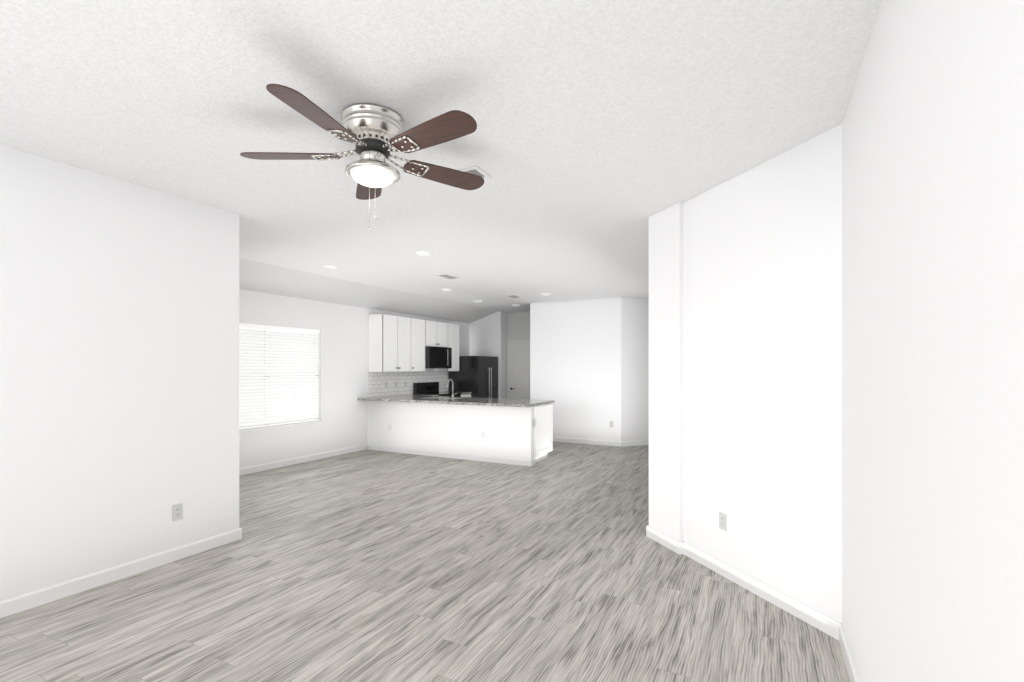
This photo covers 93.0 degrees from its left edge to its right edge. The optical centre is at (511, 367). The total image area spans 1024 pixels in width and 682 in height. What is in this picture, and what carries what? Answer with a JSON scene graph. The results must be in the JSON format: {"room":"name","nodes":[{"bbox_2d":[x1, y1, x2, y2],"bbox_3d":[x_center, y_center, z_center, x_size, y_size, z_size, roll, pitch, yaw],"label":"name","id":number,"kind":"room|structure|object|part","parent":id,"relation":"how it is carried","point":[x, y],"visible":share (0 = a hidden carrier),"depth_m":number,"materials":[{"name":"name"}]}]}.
{"room":"empty living room","nodes":[
{"label":"empty living room","id":0,"kind":"room"},
{"bbox_2d":[0,145,238,601],"bbox_3d":[-3.206,0.065,2.484,0.120,2.770,3.700,0,0,27],"label":"wall","id":1,"kind":"structure","parent":0,"point":[119,368],"depth_m":3.28,"materials":[{"name":"paint"}]},
{"bbox_2d":[172,503,181,520],"bbox_3d":[-2.523,1.090,3.662,0.008,0.116,0.070,0,0,27],"label":"outlet","id":2,"kind":"object","parent":1,"relation":"attached to","point":[176,511],"visible":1,"depth_m":3.66,"materials":[{"name":"grey plastic"}]},
{"bbox_2d":[0,437,859,681],"bbox_3d":[-0.324,1.404,5.764,6.619,0.092,11.964,0,0,27],"label":"baseboard","id":3,"kind":"structure","parent":1,"relation":"attached to","point":[829,626],"depth_m":3.30,"materials":[{"name":"white wood"}]},
{"bbox_2d":[239,289,469,468],"bbox_3d":[-2.795,0.080,8.319,0.120,2.740,10.400,0,0,27],"label":"wall","id":4,"kind":"structure","parent":0,"point":[343,352],"depth_m":7.84,"materials":[{"name":"paint"}]},
{"bbox_2d":[239,327,321,431],"bbox_3d":[-3.508,0.125,6.955,0.170,1.550,1.900,0,0,27],"label":"window","id":5,"kind":"structure","parent":4,"relation":"in","point":[275,426],"depth_m":7.13,"materials":[{"name":"white plastic"}]},
{"bbox_2d":[239,323,319,429],"bbox_3d":[-3.479,0.120,6.939,0.054,1.435,1.770,0,0,27],"label":"window blind","id":6,"kind":"object","parent":5,"relation":"attached to","point":[293,368],"visible":0.56,"depth_m":7.07,"materials":[{"name":"white plastic"}]},
{"bbox_2d":[369,314,424,371],"bbox_3d":[-2.127,-0.430,9.115,0.327,1.020,1.208,0,0,27],"label":"upper cabinet","id":7,"kind":"object","parent":4,"relation":"attached to","point":[398,343],"depth_m":8.82,"materials":[{"name":"white wood"}]},
{"bbox_2d":[367,371,447,396],"bbox_3d":[-2.001,0.305,9.707,0.008,0.447,2.455,0,0,27],"label":"backsplash","id":8,"kind":"structure","parent":4,"relation":"attached to","point":[376,381],"depth_m":9.37,"materials":[{"name":"tile"}]},
{"bbox_2d":[425,320,448,347],"bbox_3d":[-1.673,-0.679,9.991,0.327,0.521,0.768,0,0,27],"label":"upper cabinet","id":9,"kind":"object","parent":4,"relation":"attached to","point":[436,333],"depth_m":9.90,"materials":[{"name":"white wood"}]},
{"bbox_2d":[425,346,451,367],"bbox_3d":[-1.611,-0.198,9.959,0.465,0.435,0.756,0,0,27],"label":"microwave","id":10,"kind":"object","parent":9,"relation":"attached to","point":[438,357],"visible":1,"depth_m":9.79,"materials":[{"name":"black metal"}]},
{"bbox_2d":[435,323,458,369],"bbox_3d":[-1.396,-0.430,10.524,0.327,1.020,0.438,0,0,27],"label":"upper cabinet","id":11,"kind":"object","parent":4,"relation":"attached to","point":[453,328],"depth_m":10.48,"materials":[{"name":"white wood"}]},
{"bbox_2d":[0,442,849,681],"bbox_3d":[0.195,1.475,5.700,8.300,0.050,12.900,0,0,27],"label":"floor","id":12,"kind":"structure","parent":0,"point":[557,564],"depth_m":3.03,"materials":[{"name":"grey laminate"}]},
{"bbox_2d":[414,382,460,396],"bbox_3d":[-1.490,0.880,9.896,0.685,1.140,0.760,0,0,27],"label":"range","id":13,"kind":"object","parent":12,"relation":"on","point":[432,388],"visible":0.27,"depth_m":9.94,"materials":[{"name":"black metal"}]},
{"bbox_2d":[404,391,471,396],"bbox_3d":[-1.524,0.990,9.930,0.646,0.920,1.622,0,0,27],"label":"base cabinet","id":14,"kind":"object","parent":12,"relation":"on","point":[465,394],"visible":0.15,"depth_m":10.21,"materials":[{"name":"white wood"}]},
{"bbox_2d":[365,399,552,466],"bbox_3d":[-0.958,1.011,8.215,3.230,0.879,0.834,0,0,27],"label":"kitchen island","id":15,"kind":"object","parent":12,"relation":"on","point":[452,426],"depth_m":7.70,"materials":[{"name":"white paint"}]},
{"bbox_2d":[369,395,554,406],"bbox_3d":[-0.990,0.550,8.136,3.246,0.040,1.064,0,0,27],"label":"island countertop","id":16,"kind":"structure","parent":15,"relation":"on","point":[393,398],"depth_m":7.78,"materials":[{"name":"grey stone"}]},
{"bbox_2d":[447,379,456,398],"bbox_3d":[-1.057,0.376,8.582,0.120,0.307,0.189,0,0,27],"label":"faucet","id":17,"kind":"object","parent":16,"relation":"on","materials":[{"name":"silver metal"}]},
{"bbox_2d":[481,430,484,437],"bbox_3d":[-0.452,1.030,7.494,0.070,0.116,0.008,0,0,27],"label":"outlet","id":18,"kind":"object","parent":15,"relation":"attached to","point":[482,433],"visible":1,"depth_m":7.49,"materials":[{"name":"grey plastic"}]},
{"bbox_2d":[449,356,497,397],"bbox_3d":[-0.838,0.600,11.008,0.821,1.700,0.895,0,0,27],"label":"fridge","id":19,"kind":"object","parent":12,"relation":"on","point":[477,376],"visible":0.35,"depth_m":10.65,"materials":[{"name":"black metal"}]},
{"bbox_2d":[0,0,881,323],"bbox_3d":[0.262,-1.168,5.665,8.150,0.364,12.900,0,0,27],"label":"ceiling","id":20,"kind":"structure","parent":0,"point":[598,136],"depth_m":2.47,"materials":[{"name":"white paint"}]},
{"bbox_2d":[323,264,338,268],"bbox_3d":[-2.294,-1.275,6.156,0.188,0.028,0.188,0,0,27],"label":"recessed light","id":21,"kind":"object","parent":20,"relation":"in","point":[331,266],"visible":1,"depth_m":6.10,"materials":[{"name":"white plastic"}]},
{"bbox_2d":[240,84,483,233],"bbox_3d":[-0.705,-0.981,2.482,1.274,0.616,1.280,0,0,27],"label":"ceiling fan","id":22,"kind":"object","parent":20,"relation":"hanging from","point":[374,134],"visible":1,"depth_m":2.42,"materials":[{"name":"brown wood"}]},
{"bbox_3d":[-0.716,-1.100,2.508,0.599,0.054,0.602,0,0,27],"label":"arm","id":23,"kind":"part","parent":22,"relation":"part of"},
{"bbox_3d":[-0.705,-0.875,2.450,0.038,0.405,0.037,0,0,27],"label":"cord","id":24,"kind":"part","parent":22,"relation":"part of","materials":[{"name":"silver metal"}]},
{"bbox_3d":[-0.721,-0.971,2.520,0.216,0.050,0.216,0,0,27],"label":"lamp shade","id":25,"kind":"part","parent":22,"relation":"part of","materials":[{"name":"white glass"}]},
{"bbox_2d":[415,251,431,255],"bbox_3d":[-0.994,-1.275,5.471,0.188,0.028,0.188,0,0,27],"label":"recessed light","id":26,"kind":"object","parent":20,"relation":"in","point":[422,253],"visible":1,"depth_m":5.42,"materials":[{"name":"white plastic"}]},
{"bbox_2d":[435,274,459,279],"bbox_3d":[-0.906,-1.284,6.879,0.200,0.012,0.360,0,0,27],"label":"ceiling vent","id":27,"kind":"object","parent":20,"relation":"in","point":[448,276],"visible":1,"depth_m":6.85,"materials":[{"name":"white metal"}]},
{"bbox_2d":[459,166,491,178],"bbox_3d":[-0.324,-1.284,3.265,0.320,0.012,0.200,0,0,27],"label":"ceiling vent","id":28,"kind":"object","parent":20,"relation":"in","point":[476,170],"visible":0.35,"depth_m":3.19,"materials":[{"name":"white metal"}]},
{"bbox_2d":[504,295,522,297],"bbox_3d":[0.025,-1.284,8.806,0.200,0.012,0.360,0,0,27],"label":"ceiling vent","id":29,"kind":"object","parent":20,"relation":"in","point":[513,296],"visible":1,"depth_m":8.78,"materials":[{"name":"white metal"}]},
{"bbox_2d":[470,312,506,398],"bbox_3d":[-0.570,0.080,11.559,0.850,2.740,0.300,0,0,27],"label":"wall","id":30,"kind":"structure","parent":0,"point":[488,335],"depth_m":11.38,"materials":[{"name":"paint"}]},
{"bbox_2d":[507,312,529,342],"bbox_3d":[0.207,0.080,11.393,0.679,2.740,0.120,0,0,27],"label":"wall","id":31,"kind":"structure","parent":0,"point":[518,325],"depth_m":11.35,"materials":[{"name":"grey paint"}]},
{"bbox_2d":[507,340,529,398],"bbox_3d":[0.158,0.405,11.311,0.650,2.090,0.062,0,0,27],"label":"hall door","id":32,"kind":"structure","parent":31,"relation":"in","point":[518,369],"depth_m":11.34,"materials":[{"name":"white paint"}]},
{"bbox_2d":[530,303,537,399],"bbox_3d":[0.909,0.080,10.662,0.120,2.740,2.129,0,0,27],"label":"wall","id":33,"kind":"structure","parent":0,"point":[533,306],"depth_m":9.70,"materials":[{"name":"paint"}]},
{"bbox_2d":[538,297,620,440],"bbox_3d":[1.264,0.080,9.348,1.720,2.740,0.120,0,0,27],"label":"wall","id":34,"kind":"structure","parent":0,"point":[575,360],"depth_m":9.24,"materials":[{"name":"paint"}]},
{"bbox_2d":[621,297,648,440],"bbox_3d":[3.060,0.080,9.298,2.263,2.740,0.120,0,0,-18],"label":"wall","id":35,"kind":"structure","parent":0,"point":[634,369],"depth_m":8.98,"materials":[{"name":"paint"}]},
{"bbox_2d":[649,202,682,541],"bbox_3d":[1.368,0.065,4.017,0.275,2.770,0.410,0,0,-19],"label":"wall","id":36,"kind":"structure","parent":0,"point":[666,371],"depth_m":3.93,"materials":[{"name":"paint"}]},
{"bbox_2d":[683,124,841,622],"bbox_3d":[1.619,0.065,3.207,0.160,2.770,1.284,0,0,-19],"label":"wall","id":37,"kind":"structure","parent":0,"point":[762,356],"depth_m":3.01,"materials":[{"name":"paint"}]},
{"bbox_2d":[719,512,726,530],"bbox_3d":[1.472,1.075,3.390,0.008,0.116,0.070,0,0,-18],"label":"outlet","id":38,"kind":"object","parent":37,"relation":"attached to","point":[722,521],"visible":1,"depth_m":3.38,"materials":[{"name":"grey plastic"}]},
{"bbox_2d":[842,0,1023,681],"bbox_3d":[0.914,0.065,0.636,0.300,2.770,4.210,0,0,27],"label":"wall","id":39,"kind":"structure","parent":0,"point":[933,356],"depth_m":1.18,"materials":[{"name":"paint"}]}
]}

